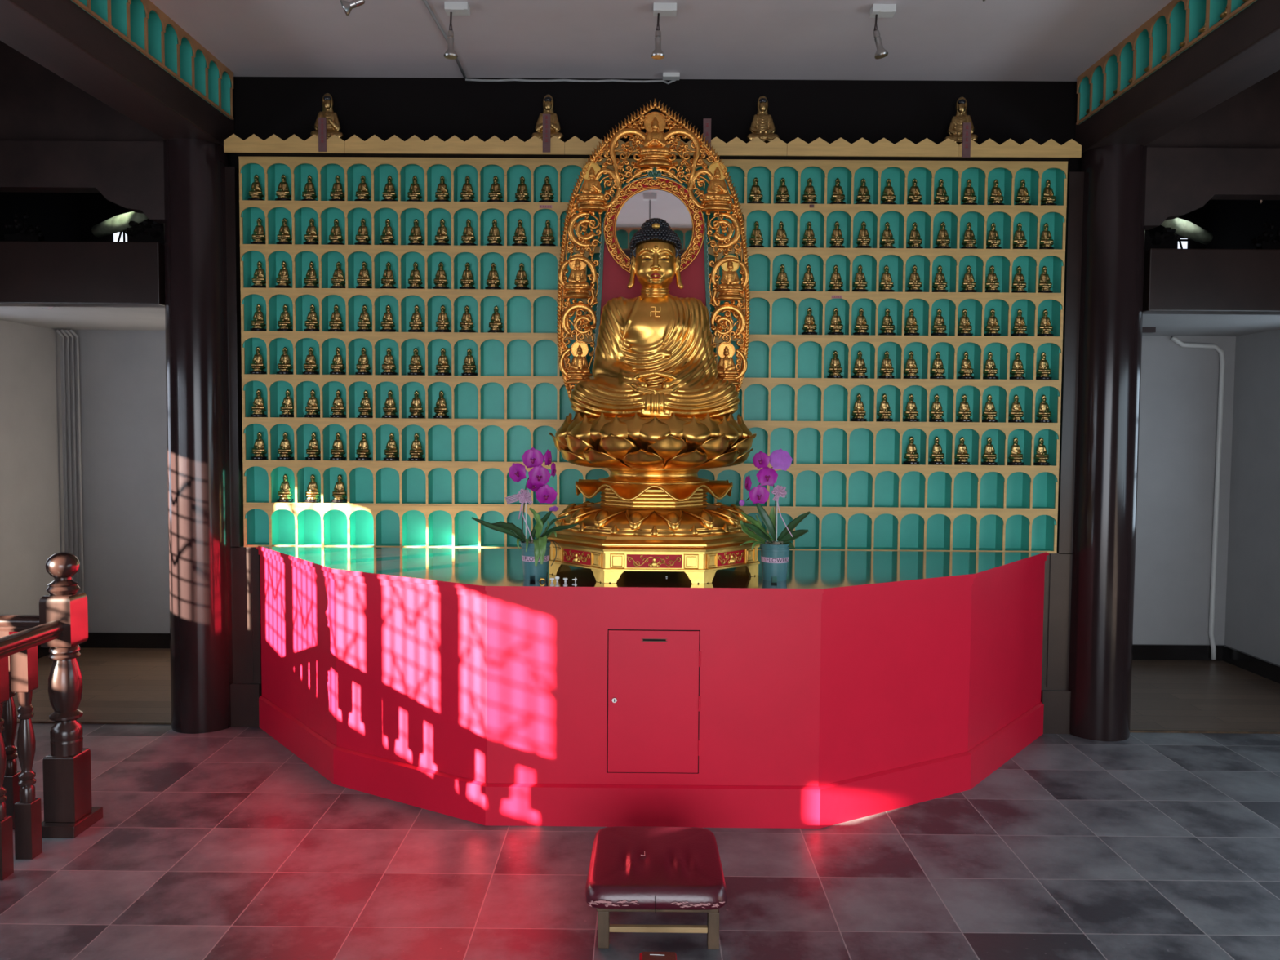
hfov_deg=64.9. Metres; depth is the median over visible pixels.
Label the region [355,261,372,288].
figurine
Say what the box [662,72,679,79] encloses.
cable box
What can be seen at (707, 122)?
post
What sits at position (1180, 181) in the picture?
tie beam
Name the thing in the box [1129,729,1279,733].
trim
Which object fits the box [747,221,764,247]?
figurine
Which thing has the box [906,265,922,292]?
figurine
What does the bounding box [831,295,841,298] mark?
paper label
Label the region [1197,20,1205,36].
figurine
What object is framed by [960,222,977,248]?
figurine
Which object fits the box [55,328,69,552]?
conduit pipe
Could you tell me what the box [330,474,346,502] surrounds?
figurine
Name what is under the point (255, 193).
figurine
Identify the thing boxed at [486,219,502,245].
figurine
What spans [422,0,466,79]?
cable
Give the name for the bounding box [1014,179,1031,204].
figurine
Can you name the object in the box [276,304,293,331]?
figurine
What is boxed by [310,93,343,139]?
statuette
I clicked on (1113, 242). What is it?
round column
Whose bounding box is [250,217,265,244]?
figurine
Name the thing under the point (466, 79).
cable
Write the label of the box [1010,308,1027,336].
figurine
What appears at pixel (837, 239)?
figurine
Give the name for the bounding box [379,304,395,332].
figurine
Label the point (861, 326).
figurine
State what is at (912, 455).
figurine
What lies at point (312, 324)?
figurine
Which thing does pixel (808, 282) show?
figurine
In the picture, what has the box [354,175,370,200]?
figurine
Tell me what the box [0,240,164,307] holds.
lintel beam
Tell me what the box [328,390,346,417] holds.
figurine
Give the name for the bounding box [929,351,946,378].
figurine
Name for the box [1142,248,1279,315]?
lintel beam
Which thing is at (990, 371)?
figurine
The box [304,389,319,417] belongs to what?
figurine
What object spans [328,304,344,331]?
figurine
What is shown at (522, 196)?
figurine
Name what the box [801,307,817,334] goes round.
figurine
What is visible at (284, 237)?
figurine
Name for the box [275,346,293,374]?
figurine
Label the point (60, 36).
ceiling beam
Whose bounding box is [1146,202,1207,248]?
wall
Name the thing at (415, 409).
figurine
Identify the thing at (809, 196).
figurine
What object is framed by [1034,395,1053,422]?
figurine
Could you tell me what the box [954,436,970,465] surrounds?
figurine
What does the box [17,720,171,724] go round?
trim
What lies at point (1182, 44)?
figurine
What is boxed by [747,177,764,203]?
figurine
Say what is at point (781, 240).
figurine
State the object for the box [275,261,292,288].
figurine
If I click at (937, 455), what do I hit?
figurine
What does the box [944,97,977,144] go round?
statuette
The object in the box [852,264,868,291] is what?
figurine
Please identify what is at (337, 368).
figurine
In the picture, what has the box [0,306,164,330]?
ceiling
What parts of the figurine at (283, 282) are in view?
lotus seat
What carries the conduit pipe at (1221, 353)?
attached to the wall at (1180, 385)
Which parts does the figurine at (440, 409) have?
lotus seat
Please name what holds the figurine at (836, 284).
on the wall at (852, 478)
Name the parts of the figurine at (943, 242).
lotus seat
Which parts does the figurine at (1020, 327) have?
lotus seat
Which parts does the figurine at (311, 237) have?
lotus seat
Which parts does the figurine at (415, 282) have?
lotus seat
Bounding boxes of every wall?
[0,40,1279,553]
[0,191,80,614]
[59,329,169,632]
[80,192,152,241]
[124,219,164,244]
[228,76,1080,172]
[1132,335,1235,644]
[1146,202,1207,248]
[1205,200,1279,665]
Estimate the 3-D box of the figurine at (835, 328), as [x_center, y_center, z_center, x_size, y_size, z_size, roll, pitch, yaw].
[1.053,-0.850,5.406,0.094,0.152,0.094,0,3,-3]
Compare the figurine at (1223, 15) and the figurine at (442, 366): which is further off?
the figurine at (442, 366)
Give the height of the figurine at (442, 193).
0.152 m
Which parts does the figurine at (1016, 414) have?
lotus seat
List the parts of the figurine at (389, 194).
lotus seat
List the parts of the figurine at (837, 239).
lotus seat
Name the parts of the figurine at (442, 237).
lotus seat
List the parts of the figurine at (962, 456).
lotus seat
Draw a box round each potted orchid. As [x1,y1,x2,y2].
[471,447,578,580]
[738,448,810,581]
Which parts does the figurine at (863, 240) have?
lotus seat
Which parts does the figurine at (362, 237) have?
lotus seat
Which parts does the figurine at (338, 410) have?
lotus seat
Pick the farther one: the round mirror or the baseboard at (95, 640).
the baseboard at (95, 640)
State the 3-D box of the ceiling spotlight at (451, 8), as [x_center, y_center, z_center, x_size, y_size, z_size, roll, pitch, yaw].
[-0.822,-2.011,4.505,0.113,0.231,0.074,0,3,0]
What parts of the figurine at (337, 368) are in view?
lotus seat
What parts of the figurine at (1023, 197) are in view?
lotus seat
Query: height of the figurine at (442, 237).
0.152 m
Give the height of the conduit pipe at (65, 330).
2.198 m
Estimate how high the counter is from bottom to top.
0.996 m
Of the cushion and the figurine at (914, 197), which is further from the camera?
the figurine at (914, 197)
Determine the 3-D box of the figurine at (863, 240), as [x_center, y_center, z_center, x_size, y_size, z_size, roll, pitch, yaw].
[1.196,-1.307,5.383,0.094,0.152,0.094,1,3,3]
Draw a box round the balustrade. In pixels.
[0,551,102,879]
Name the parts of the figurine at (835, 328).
lotus seat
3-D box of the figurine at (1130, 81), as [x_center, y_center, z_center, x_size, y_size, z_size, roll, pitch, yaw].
[2.389,-1.957,4.840,0.089,0.144,0.089,0,3,0]
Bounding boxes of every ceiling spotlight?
[340,0,364,15]
[444,1,470,59]
[650,2,676,59]
[869,4,896,59]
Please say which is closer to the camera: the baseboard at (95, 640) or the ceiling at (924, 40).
the ceiling at (924, 40)
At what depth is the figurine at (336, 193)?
5.38 m
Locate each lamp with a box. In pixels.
[91,211,148,237]
[1160,217,1213,244]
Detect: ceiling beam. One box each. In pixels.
[0,0,234,146]
[1075,0,1279,153]
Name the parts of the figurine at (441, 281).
lotus seat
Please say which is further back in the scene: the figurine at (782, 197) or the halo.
the figurine at (782, 197)
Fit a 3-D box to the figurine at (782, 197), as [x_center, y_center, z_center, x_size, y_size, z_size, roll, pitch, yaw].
[0.763,-1.540,5.379,0.094,0.152,0.094,1,3,5]
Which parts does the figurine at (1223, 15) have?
lotus seat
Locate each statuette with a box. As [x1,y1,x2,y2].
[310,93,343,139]
[531,94,563,141]
[746,95,778,143]
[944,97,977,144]
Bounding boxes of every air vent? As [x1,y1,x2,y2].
[113,229,127,241]
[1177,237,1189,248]
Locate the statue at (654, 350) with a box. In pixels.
[569,217,739,418]
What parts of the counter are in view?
door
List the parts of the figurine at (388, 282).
lotus seat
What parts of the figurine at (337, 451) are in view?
lotus seat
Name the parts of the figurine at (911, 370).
lotus seat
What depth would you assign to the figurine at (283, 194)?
5.37 m
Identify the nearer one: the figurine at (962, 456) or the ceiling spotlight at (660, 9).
the ceiling spotlight at (660, 9)
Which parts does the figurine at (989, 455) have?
lotus seat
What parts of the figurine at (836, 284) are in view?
lotus seat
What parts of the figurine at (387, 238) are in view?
lotus seat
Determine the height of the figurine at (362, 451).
0.152 m
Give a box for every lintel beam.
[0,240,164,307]
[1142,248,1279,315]
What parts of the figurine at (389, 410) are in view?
lotus seat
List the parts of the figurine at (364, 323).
lotus seat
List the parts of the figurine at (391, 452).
lotus seat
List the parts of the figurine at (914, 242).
lotus seat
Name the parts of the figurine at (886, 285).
lotus seat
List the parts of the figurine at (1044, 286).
lotus seat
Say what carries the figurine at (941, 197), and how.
on the wall at (852, 478)
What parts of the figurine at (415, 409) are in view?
lotus seat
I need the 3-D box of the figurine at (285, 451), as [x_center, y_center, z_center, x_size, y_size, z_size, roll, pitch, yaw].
[-1.925,-0.185,5.458,0.094,0.152,0.094,0,3,-3]
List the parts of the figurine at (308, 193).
lotus seat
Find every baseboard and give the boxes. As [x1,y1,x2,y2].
[37,644,50,658]
[78,632,169,648]
[1132,644,1225,660]
[1222,645,1279,683]
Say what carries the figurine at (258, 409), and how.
on the wall at (852, 478)
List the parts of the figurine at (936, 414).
lotus seat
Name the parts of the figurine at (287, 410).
lotus seat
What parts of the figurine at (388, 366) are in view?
lotus seat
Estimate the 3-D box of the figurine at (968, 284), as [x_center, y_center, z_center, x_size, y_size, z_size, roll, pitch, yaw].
[1.762,-1.074,5.391,0.094,0.152,0.094,0,3,0]
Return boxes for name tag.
[318,117,326,151]
[542,114,550,152]
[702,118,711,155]
[961,122,971,157]
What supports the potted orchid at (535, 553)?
on the counter
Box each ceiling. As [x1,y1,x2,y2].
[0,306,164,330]
[149,0,1172,81]
[1142,314,1279,336]
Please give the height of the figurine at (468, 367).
0.152 m
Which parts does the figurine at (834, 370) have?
lotus seat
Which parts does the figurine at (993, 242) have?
lotus seat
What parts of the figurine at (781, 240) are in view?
lotus seat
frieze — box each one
[71,0,233,119]
[1075,0,1257,124]
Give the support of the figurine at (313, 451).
on the wall at (852, 478)
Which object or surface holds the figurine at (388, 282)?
on the wall at (852, 478)
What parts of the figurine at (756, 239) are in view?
lotus seat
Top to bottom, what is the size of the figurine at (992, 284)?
0.152 m
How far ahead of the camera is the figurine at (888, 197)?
5.37 m
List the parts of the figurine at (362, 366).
lotus seat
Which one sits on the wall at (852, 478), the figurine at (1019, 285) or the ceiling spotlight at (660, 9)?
the figurine at (1019, 285)
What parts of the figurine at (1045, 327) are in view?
lotus seat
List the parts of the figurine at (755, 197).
lotus seat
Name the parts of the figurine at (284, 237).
lotus seat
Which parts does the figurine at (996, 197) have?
lotus seat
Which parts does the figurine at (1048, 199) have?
lotus seat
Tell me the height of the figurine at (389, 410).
0.152 m
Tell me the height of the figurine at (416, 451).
0.152 m
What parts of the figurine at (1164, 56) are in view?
lotus seat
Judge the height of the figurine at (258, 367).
0.152 m
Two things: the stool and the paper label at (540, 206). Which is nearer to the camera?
the stool
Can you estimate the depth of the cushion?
3.27 m
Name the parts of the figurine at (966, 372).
lotus seat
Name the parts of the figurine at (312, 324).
lotus seat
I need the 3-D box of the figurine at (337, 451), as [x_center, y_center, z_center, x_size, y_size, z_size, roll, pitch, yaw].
[-1.639,-0.183,5.458,0.094,0.152,0.094,0,3,-1]
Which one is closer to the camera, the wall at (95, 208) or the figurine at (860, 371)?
the figurine at (860, 371)
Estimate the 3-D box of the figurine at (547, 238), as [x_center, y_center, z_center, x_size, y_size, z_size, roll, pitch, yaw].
[-0.495,-1.320,5.396,0.094,0.152,0.094,0,3,-3]
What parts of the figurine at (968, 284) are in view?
lotus seat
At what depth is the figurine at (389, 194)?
5.38 m
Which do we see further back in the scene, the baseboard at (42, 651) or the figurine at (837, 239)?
the baseboard at (42, 651)
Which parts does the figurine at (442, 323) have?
lotus seat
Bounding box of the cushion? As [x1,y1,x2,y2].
[585,826,727,910]
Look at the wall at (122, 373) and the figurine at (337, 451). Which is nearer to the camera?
the figurine at (337, 451)
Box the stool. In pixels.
[585,826,727,949]
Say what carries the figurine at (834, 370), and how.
on the wall at (852, 478)
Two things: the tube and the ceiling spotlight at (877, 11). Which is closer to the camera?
the ceiling spotlight at (877, 11)
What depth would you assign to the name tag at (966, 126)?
5.15 m
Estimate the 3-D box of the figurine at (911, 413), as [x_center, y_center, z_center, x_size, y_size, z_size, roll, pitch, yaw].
[1.466,-0.389,5.438,0.094,0.152,0.094,1,3,2]
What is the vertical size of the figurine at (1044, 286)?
0.152 m
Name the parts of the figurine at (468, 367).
lotus seat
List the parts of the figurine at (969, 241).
lotus seat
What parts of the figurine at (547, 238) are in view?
lotus seat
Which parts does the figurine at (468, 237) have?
lotus seat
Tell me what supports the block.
on the floor
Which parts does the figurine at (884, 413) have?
lotus seat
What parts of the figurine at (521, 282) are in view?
lotus seat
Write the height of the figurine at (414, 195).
0.152 m
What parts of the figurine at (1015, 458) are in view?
lotus seat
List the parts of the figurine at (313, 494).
lotus seat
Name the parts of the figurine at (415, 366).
lotus seat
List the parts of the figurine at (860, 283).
lotus seat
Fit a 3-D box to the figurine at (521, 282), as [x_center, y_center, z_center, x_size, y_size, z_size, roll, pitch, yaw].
[-0.636,-1.092,5.409,0.094,0.152,0.094,0,3,-5]
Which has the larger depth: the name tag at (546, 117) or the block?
the name tag at (546, 117)
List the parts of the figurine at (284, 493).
lotus seat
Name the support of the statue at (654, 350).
on the pedestal
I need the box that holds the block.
[639,951,676,959]
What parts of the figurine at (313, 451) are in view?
lotus seat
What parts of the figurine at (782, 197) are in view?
lotus seat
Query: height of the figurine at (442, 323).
0.152 m
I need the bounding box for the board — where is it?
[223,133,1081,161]
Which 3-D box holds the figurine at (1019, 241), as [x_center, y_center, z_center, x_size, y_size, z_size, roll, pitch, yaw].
[2.031,-1.302,5.387,0.094,0.152,0.094,1,3,6]
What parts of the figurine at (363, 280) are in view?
lotus seat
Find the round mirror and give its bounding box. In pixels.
[616,189,692,257]
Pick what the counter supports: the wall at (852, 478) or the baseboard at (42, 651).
the wall at (852, 478)
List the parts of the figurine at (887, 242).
lotus seat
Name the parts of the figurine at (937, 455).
lotus seat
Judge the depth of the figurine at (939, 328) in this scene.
5.39 m
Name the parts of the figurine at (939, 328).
lotus seat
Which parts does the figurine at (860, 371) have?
lotus seat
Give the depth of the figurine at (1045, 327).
5.40 m
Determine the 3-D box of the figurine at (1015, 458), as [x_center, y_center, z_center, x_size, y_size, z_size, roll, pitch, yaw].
[2.031,-0.155,5.436,0.094,0.152,0.094,0,3,-3]
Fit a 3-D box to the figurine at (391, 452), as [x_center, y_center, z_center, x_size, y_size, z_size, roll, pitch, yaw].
[-1.349,-0.181,5.463,0.094,0.152,0.094,1,3,2]
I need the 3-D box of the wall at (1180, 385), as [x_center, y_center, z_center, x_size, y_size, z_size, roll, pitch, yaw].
[3.374,0.116,7.241,1.690,2.360,0.080,0,3,0]
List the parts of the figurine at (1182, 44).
lotus seat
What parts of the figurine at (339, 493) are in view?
lotus seat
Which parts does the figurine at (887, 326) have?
lotus seat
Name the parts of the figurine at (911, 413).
lotus seat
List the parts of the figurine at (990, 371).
lotus seat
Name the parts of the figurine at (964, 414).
lotus seat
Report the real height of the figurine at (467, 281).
0.152 m
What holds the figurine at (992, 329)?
on the wall at (852, 478)
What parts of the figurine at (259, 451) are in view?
lotus seat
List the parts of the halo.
ring molding, ring molding, ring molding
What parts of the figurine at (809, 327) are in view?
lotus seat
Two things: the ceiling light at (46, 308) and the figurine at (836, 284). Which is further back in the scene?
the ceiling light at (46, 308)
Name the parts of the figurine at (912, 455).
lotus seat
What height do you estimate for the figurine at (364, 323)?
0.152 m
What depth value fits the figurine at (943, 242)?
5.37 m
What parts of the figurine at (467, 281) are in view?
lotus seat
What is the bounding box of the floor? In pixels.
[0,647,1279,959]
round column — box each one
[163,138,232,733]
[1068,144,1147,741]
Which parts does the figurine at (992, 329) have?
lotus seat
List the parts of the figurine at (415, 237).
lotus seat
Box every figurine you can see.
[247,174,264,200]
[248,346,266,373]
[249,303,266,331]
[249,389,267,417]
[249,431,268,459]
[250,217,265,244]
[250,261,266,287]
[275,174,291,200]
[275,217,292,244]
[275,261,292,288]
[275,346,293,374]
[275,474,293,502]
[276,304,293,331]
[276,431,293,460]
[279,389,293,417]
[301,175,317,200]
[302,261,319,288]
[302,346,319,374]
[303,217,318,244]
[303,304,319,331]
[303,474,320,502]
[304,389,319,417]
[304,431,320,460]
[327,218,344,244]
[328,174,344,200]
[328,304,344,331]
[328,346,346,374]
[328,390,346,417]
[328,432,346,460]
[329,262,345,288]
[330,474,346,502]
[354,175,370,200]
[354,218,371,244]
[354,432,372,460]
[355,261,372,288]
[355,304,372,331]
[355,347,371,374]
[356,390,373,417]
[379,218,395,244]
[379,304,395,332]
[380,262,396,288]
[380,347,397,375]
[381,175,397,201]
[381,390,398,417]
[382,432,399,461]
[406,175,422,201]
[407,218,423,244]
[407,262,423,288]
[407,347,423,375]
[408,304,424,332]
[408,390,425,418]
[408,432,425,461]
[432,262,448,288]
[432,391,449,418]
[434,175,450,201]
[434,218,450,245]
[434,305,451,332]
[434,347,451,375]
[458,175,475,201]
[458,305,475,332]
[459,262,475,288]
[460,218,476,245]
[461,348,477,375]
[484,262,501,288]
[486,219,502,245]
[487,175,503,201]
[487,305,503,333]
[511,219,528,245]
[513,262,529,289]
[514,176,530,202]
[538,176,555,202]
[539,219,555,245]
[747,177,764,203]
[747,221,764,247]
[773,221,789,247]
[773,264,790,291]
[774,177,791,204]
[800,177,817,204]
[800,221,817,247]
[800,264,816,291]
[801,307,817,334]
[826,351,843,377]
[827,264,844,291]
[827,307,844,334]
[828,221,844,248]
[829,177,845,204]
[849,393,866,421]
[851,351,868,378]
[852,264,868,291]
[853,307,869,335]
[855,177,871,204]
[855,221,871,248]
[875,393,893,422]
[878,265,894,292]
[878,351,895,378]
[879,222,895,248]
[879,308,895,335]
[880,178,897,204]
[902,394,919,422]
[902,436,919,464]
[903,351,919,378]
[904,308,919,335]
[906,178,923,204]
[906,222,923,248]
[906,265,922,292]
[928,394,945,422]
[928,436,945,465]
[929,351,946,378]
[930,308,946,335]
[931,265,948,292]
[933,178,949,204]
[934,222,951,248]
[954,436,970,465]
[955,394,973,422]
[957,308,973,335]
[957,351,974,379]
[960,178,977,204]
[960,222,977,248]
[960,265,977,292]
[980,436,998,465]
[982,351,999,379]
[982,394,998,422]
[983,308,1000,336]
[985,265,1000,292]
[986,222,1001,248]
[988,179,1004,204]
[1007,437,1024,465]
[1008,351,1026,379]
[1008,394,1025,422]
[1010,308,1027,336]
[1011,266,1026,293]
[1013,222,1027,248]
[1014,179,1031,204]
[1033,437,1050,465]
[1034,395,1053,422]
[1035,351,1052,379]
[1036,309,1053,336]
[1038,266,1053,293]
[1039,222,1054,248]
[1040,179,1057,205]
[1127,77,1132,86]
[1142,66,1148,75]
[1160,53,1166,62]
[1177,36,1185,50]
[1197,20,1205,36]
[1217,4,1226,22]
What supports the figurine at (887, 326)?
on the wall at (852, 478)
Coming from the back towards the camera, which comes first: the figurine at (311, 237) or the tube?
the tube
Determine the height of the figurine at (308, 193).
0.152 m
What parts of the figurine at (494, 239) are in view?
lotus seat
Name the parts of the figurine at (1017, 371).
lotus seat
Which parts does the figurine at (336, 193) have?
lotus seat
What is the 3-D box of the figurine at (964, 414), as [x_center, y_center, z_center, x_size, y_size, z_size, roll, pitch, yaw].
[1.753,-0.387,5.436,0.094,0.152,0.094,1,3,2]
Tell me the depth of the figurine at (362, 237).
5.38 m
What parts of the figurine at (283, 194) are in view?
lotus seat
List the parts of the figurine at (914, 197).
lotus seat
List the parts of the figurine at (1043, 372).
lotus seat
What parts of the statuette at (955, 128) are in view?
lotus seat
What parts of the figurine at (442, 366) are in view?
lotus seat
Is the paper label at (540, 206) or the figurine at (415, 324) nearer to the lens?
the paper label at (540, 206)
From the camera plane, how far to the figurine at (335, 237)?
5.39 m
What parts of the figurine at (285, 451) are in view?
lotus seat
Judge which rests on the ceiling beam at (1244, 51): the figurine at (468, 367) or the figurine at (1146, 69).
the figurine at (1146, 69)
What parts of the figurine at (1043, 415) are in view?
lotus seat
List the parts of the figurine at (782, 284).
lotus seat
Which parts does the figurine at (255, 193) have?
lotus seat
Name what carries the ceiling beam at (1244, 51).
attached to the ceiling
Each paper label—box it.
[539,204,551,208]
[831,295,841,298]
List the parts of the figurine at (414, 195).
lotus seat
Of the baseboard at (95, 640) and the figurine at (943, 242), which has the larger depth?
the baseboard at (95, 640)
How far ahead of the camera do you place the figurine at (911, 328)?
5.40 m
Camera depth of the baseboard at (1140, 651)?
7.23 m
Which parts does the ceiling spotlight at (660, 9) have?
rod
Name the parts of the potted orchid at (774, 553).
flower, flower, flower stem, flower, flower, pot, flower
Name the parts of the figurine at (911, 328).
lotus seat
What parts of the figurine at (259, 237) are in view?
lotus seat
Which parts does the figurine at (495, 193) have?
lotus seat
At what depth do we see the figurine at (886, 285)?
5.39 m
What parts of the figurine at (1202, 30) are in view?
lotus seat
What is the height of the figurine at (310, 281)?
0.152 m
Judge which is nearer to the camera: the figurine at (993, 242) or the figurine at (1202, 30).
the figurine at (1202, 30)
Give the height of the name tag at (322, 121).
0.172 m
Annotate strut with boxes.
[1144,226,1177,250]
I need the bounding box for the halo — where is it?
[556,98,751,413]
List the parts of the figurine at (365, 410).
lotus seat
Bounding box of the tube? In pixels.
[1142,326,1155,333]
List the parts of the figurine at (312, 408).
lotus seat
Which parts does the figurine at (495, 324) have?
lotus seat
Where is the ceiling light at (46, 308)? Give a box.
[41,306,58,310]
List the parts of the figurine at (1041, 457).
lotus seat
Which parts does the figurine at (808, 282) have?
lotus seat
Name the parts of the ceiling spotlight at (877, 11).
rod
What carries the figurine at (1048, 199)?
on the wall at (852, 478)
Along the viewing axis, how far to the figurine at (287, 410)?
5.44 m
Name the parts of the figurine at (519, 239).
lotus seat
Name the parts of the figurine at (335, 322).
lotus seat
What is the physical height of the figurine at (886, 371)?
0.152 m
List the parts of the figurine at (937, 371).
lotus seat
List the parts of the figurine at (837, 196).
lotus seat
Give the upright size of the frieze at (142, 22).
0.257 m
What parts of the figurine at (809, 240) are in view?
lotus seat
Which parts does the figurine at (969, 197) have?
lotus seat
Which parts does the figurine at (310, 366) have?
lotus seat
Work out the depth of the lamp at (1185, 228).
5.74 m
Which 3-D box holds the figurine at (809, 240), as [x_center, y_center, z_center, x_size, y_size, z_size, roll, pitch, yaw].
[0.906,-1.310,5.395,0.094,0.152,0.094,1,3,5]
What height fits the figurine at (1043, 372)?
0.152 m
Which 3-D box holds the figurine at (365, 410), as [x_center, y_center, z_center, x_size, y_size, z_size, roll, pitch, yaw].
[-1.486,-0.411,5.446,0.094,0.152,0.094,1,3,6]
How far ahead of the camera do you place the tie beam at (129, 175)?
5.28 m
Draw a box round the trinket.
[555,576,559,582]
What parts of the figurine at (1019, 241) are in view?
lotus seat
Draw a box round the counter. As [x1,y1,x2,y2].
[255,546,1048,828]
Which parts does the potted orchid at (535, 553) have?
flower, flower, flower stem, flower, pot, flower, flower, flower, flower, flower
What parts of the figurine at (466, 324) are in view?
lotus seat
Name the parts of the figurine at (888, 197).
lotus seat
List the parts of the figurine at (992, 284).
lotus seat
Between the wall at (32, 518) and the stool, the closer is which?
the stool
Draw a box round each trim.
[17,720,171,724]
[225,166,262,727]
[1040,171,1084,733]
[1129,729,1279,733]
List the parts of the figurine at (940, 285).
lotus seat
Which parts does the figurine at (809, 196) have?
lotus seat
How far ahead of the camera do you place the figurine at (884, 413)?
5.42 m
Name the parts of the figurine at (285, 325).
lotus seat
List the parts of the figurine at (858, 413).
lotus seat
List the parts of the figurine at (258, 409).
lotus seat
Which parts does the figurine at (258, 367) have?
lotus seat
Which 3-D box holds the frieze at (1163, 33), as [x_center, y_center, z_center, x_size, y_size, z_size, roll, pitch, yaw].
[2.376,-1.851,1.897,0.117,0.257,6.979,0,3,0]
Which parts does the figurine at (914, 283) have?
lotus seat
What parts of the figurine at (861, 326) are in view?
lotus seat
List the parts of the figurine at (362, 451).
lotus seat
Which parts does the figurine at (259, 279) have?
lotus seat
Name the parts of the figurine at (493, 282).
lotus seat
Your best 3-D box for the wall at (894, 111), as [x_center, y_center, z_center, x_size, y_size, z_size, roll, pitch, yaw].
[0.066,-0.492,5.564,4.980,3.700,0.075,0,3,0]
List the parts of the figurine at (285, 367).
lotus seat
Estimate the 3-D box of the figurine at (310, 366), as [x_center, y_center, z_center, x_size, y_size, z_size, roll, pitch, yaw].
[-1.778,-0.642,5.434,0.094,0.152,0.094,0,3,-5]
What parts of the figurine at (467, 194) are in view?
lotus seat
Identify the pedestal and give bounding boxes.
[546,412,760,583]
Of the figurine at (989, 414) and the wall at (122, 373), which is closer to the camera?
the figurine at (989, 414)
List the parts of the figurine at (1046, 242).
lotus seat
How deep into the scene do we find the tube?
6.54 m
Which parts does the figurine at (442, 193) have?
lotus seat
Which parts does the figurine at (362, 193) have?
lotus seat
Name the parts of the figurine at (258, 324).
lotus seat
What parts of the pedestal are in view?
red panel, cornice, red panel, seat, red panel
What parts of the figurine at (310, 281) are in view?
lotus seat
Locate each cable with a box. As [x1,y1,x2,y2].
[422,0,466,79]
[465,78,676,84]
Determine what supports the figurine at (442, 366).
on the wall at (852, 478)
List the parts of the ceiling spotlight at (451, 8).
rod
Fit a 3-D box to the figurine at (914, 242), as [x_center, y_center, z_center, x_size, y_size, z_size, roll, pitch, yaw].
[1.473,-1.306,5.391,0.094,0.152,0.094,0,3,-4]
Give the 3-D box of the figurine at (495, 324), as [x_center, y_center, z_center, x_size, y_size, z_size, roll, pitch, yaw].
[-0.777,-0.864,5.423,0.094,0.152,0.094,1,3,7]
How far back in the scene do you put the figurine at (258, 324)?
5.41 m
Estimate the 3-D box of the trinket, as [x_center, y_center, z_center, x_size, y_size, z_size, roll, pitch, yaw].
[-0.347,0.417,4.225,0.021,0.024,0.021,0,3,0]
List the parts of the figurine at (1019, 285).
lotus seat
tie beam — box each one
[0,140,164,223]
[1144,147,1279,230]
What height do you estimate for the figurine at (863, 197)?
0.152 m
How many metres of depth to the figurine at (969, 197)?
5.37 m
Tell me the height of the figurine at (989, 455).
0.152 m
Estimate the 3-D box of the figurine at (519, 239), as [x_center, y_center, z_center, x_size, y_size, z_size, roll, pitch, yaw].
[-0.643,-1.321,5.393,0.094,0.152,0.094,1,3,2]
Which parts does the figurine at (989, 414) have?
lotus seat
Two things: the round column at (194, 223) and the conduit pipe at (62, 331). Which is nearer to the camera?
the round column at (194, 223)
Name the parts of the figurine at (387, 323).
lotus seat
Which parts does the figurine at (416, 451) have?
lotus seat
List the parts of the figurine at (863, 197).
lotus seat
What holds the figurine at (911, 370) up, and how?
on the wall at (852, 478)
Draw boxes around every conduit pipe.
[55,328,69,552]
[60,328,74,580]
[64,328,79,591]
[69,328,84,592]
[1170,335,1225,659]
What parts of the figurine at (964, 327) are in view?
lotus seat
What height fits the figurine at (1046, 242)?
0.152 m
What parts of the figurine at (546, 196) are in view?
lotus seat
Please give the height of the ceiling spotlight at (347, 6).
0.393 m
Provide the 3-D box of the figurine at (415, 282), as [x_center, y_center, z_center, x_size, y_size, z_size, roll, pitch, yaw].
[-1.208,-1.096,5.411,0.094,0.152,0.094,1,3,2]
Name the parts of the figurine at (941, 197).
lotus seat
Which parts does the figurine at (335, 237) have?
lotus seat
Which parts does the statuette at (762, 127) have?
lotus seat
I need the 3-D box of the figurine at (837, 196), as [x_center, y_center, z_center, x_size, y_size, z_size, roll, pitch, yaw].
[1.058,-1.538,5.377,0.094,0.152,0.094,0,3,-7]
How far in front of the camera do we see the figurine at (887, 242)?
5.38 m
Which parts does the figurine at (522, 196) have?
lotus seat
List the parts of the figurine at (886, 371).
lotus seat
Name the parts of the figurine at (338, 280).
lotus seat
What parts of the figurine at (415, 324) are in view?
lotus seat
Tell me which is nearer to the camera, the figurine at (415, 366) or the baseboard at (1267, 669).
the figurine at (415, 366)
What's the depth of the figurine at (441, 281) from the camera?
5.40 m
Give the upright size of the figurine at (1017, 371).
0.152 m

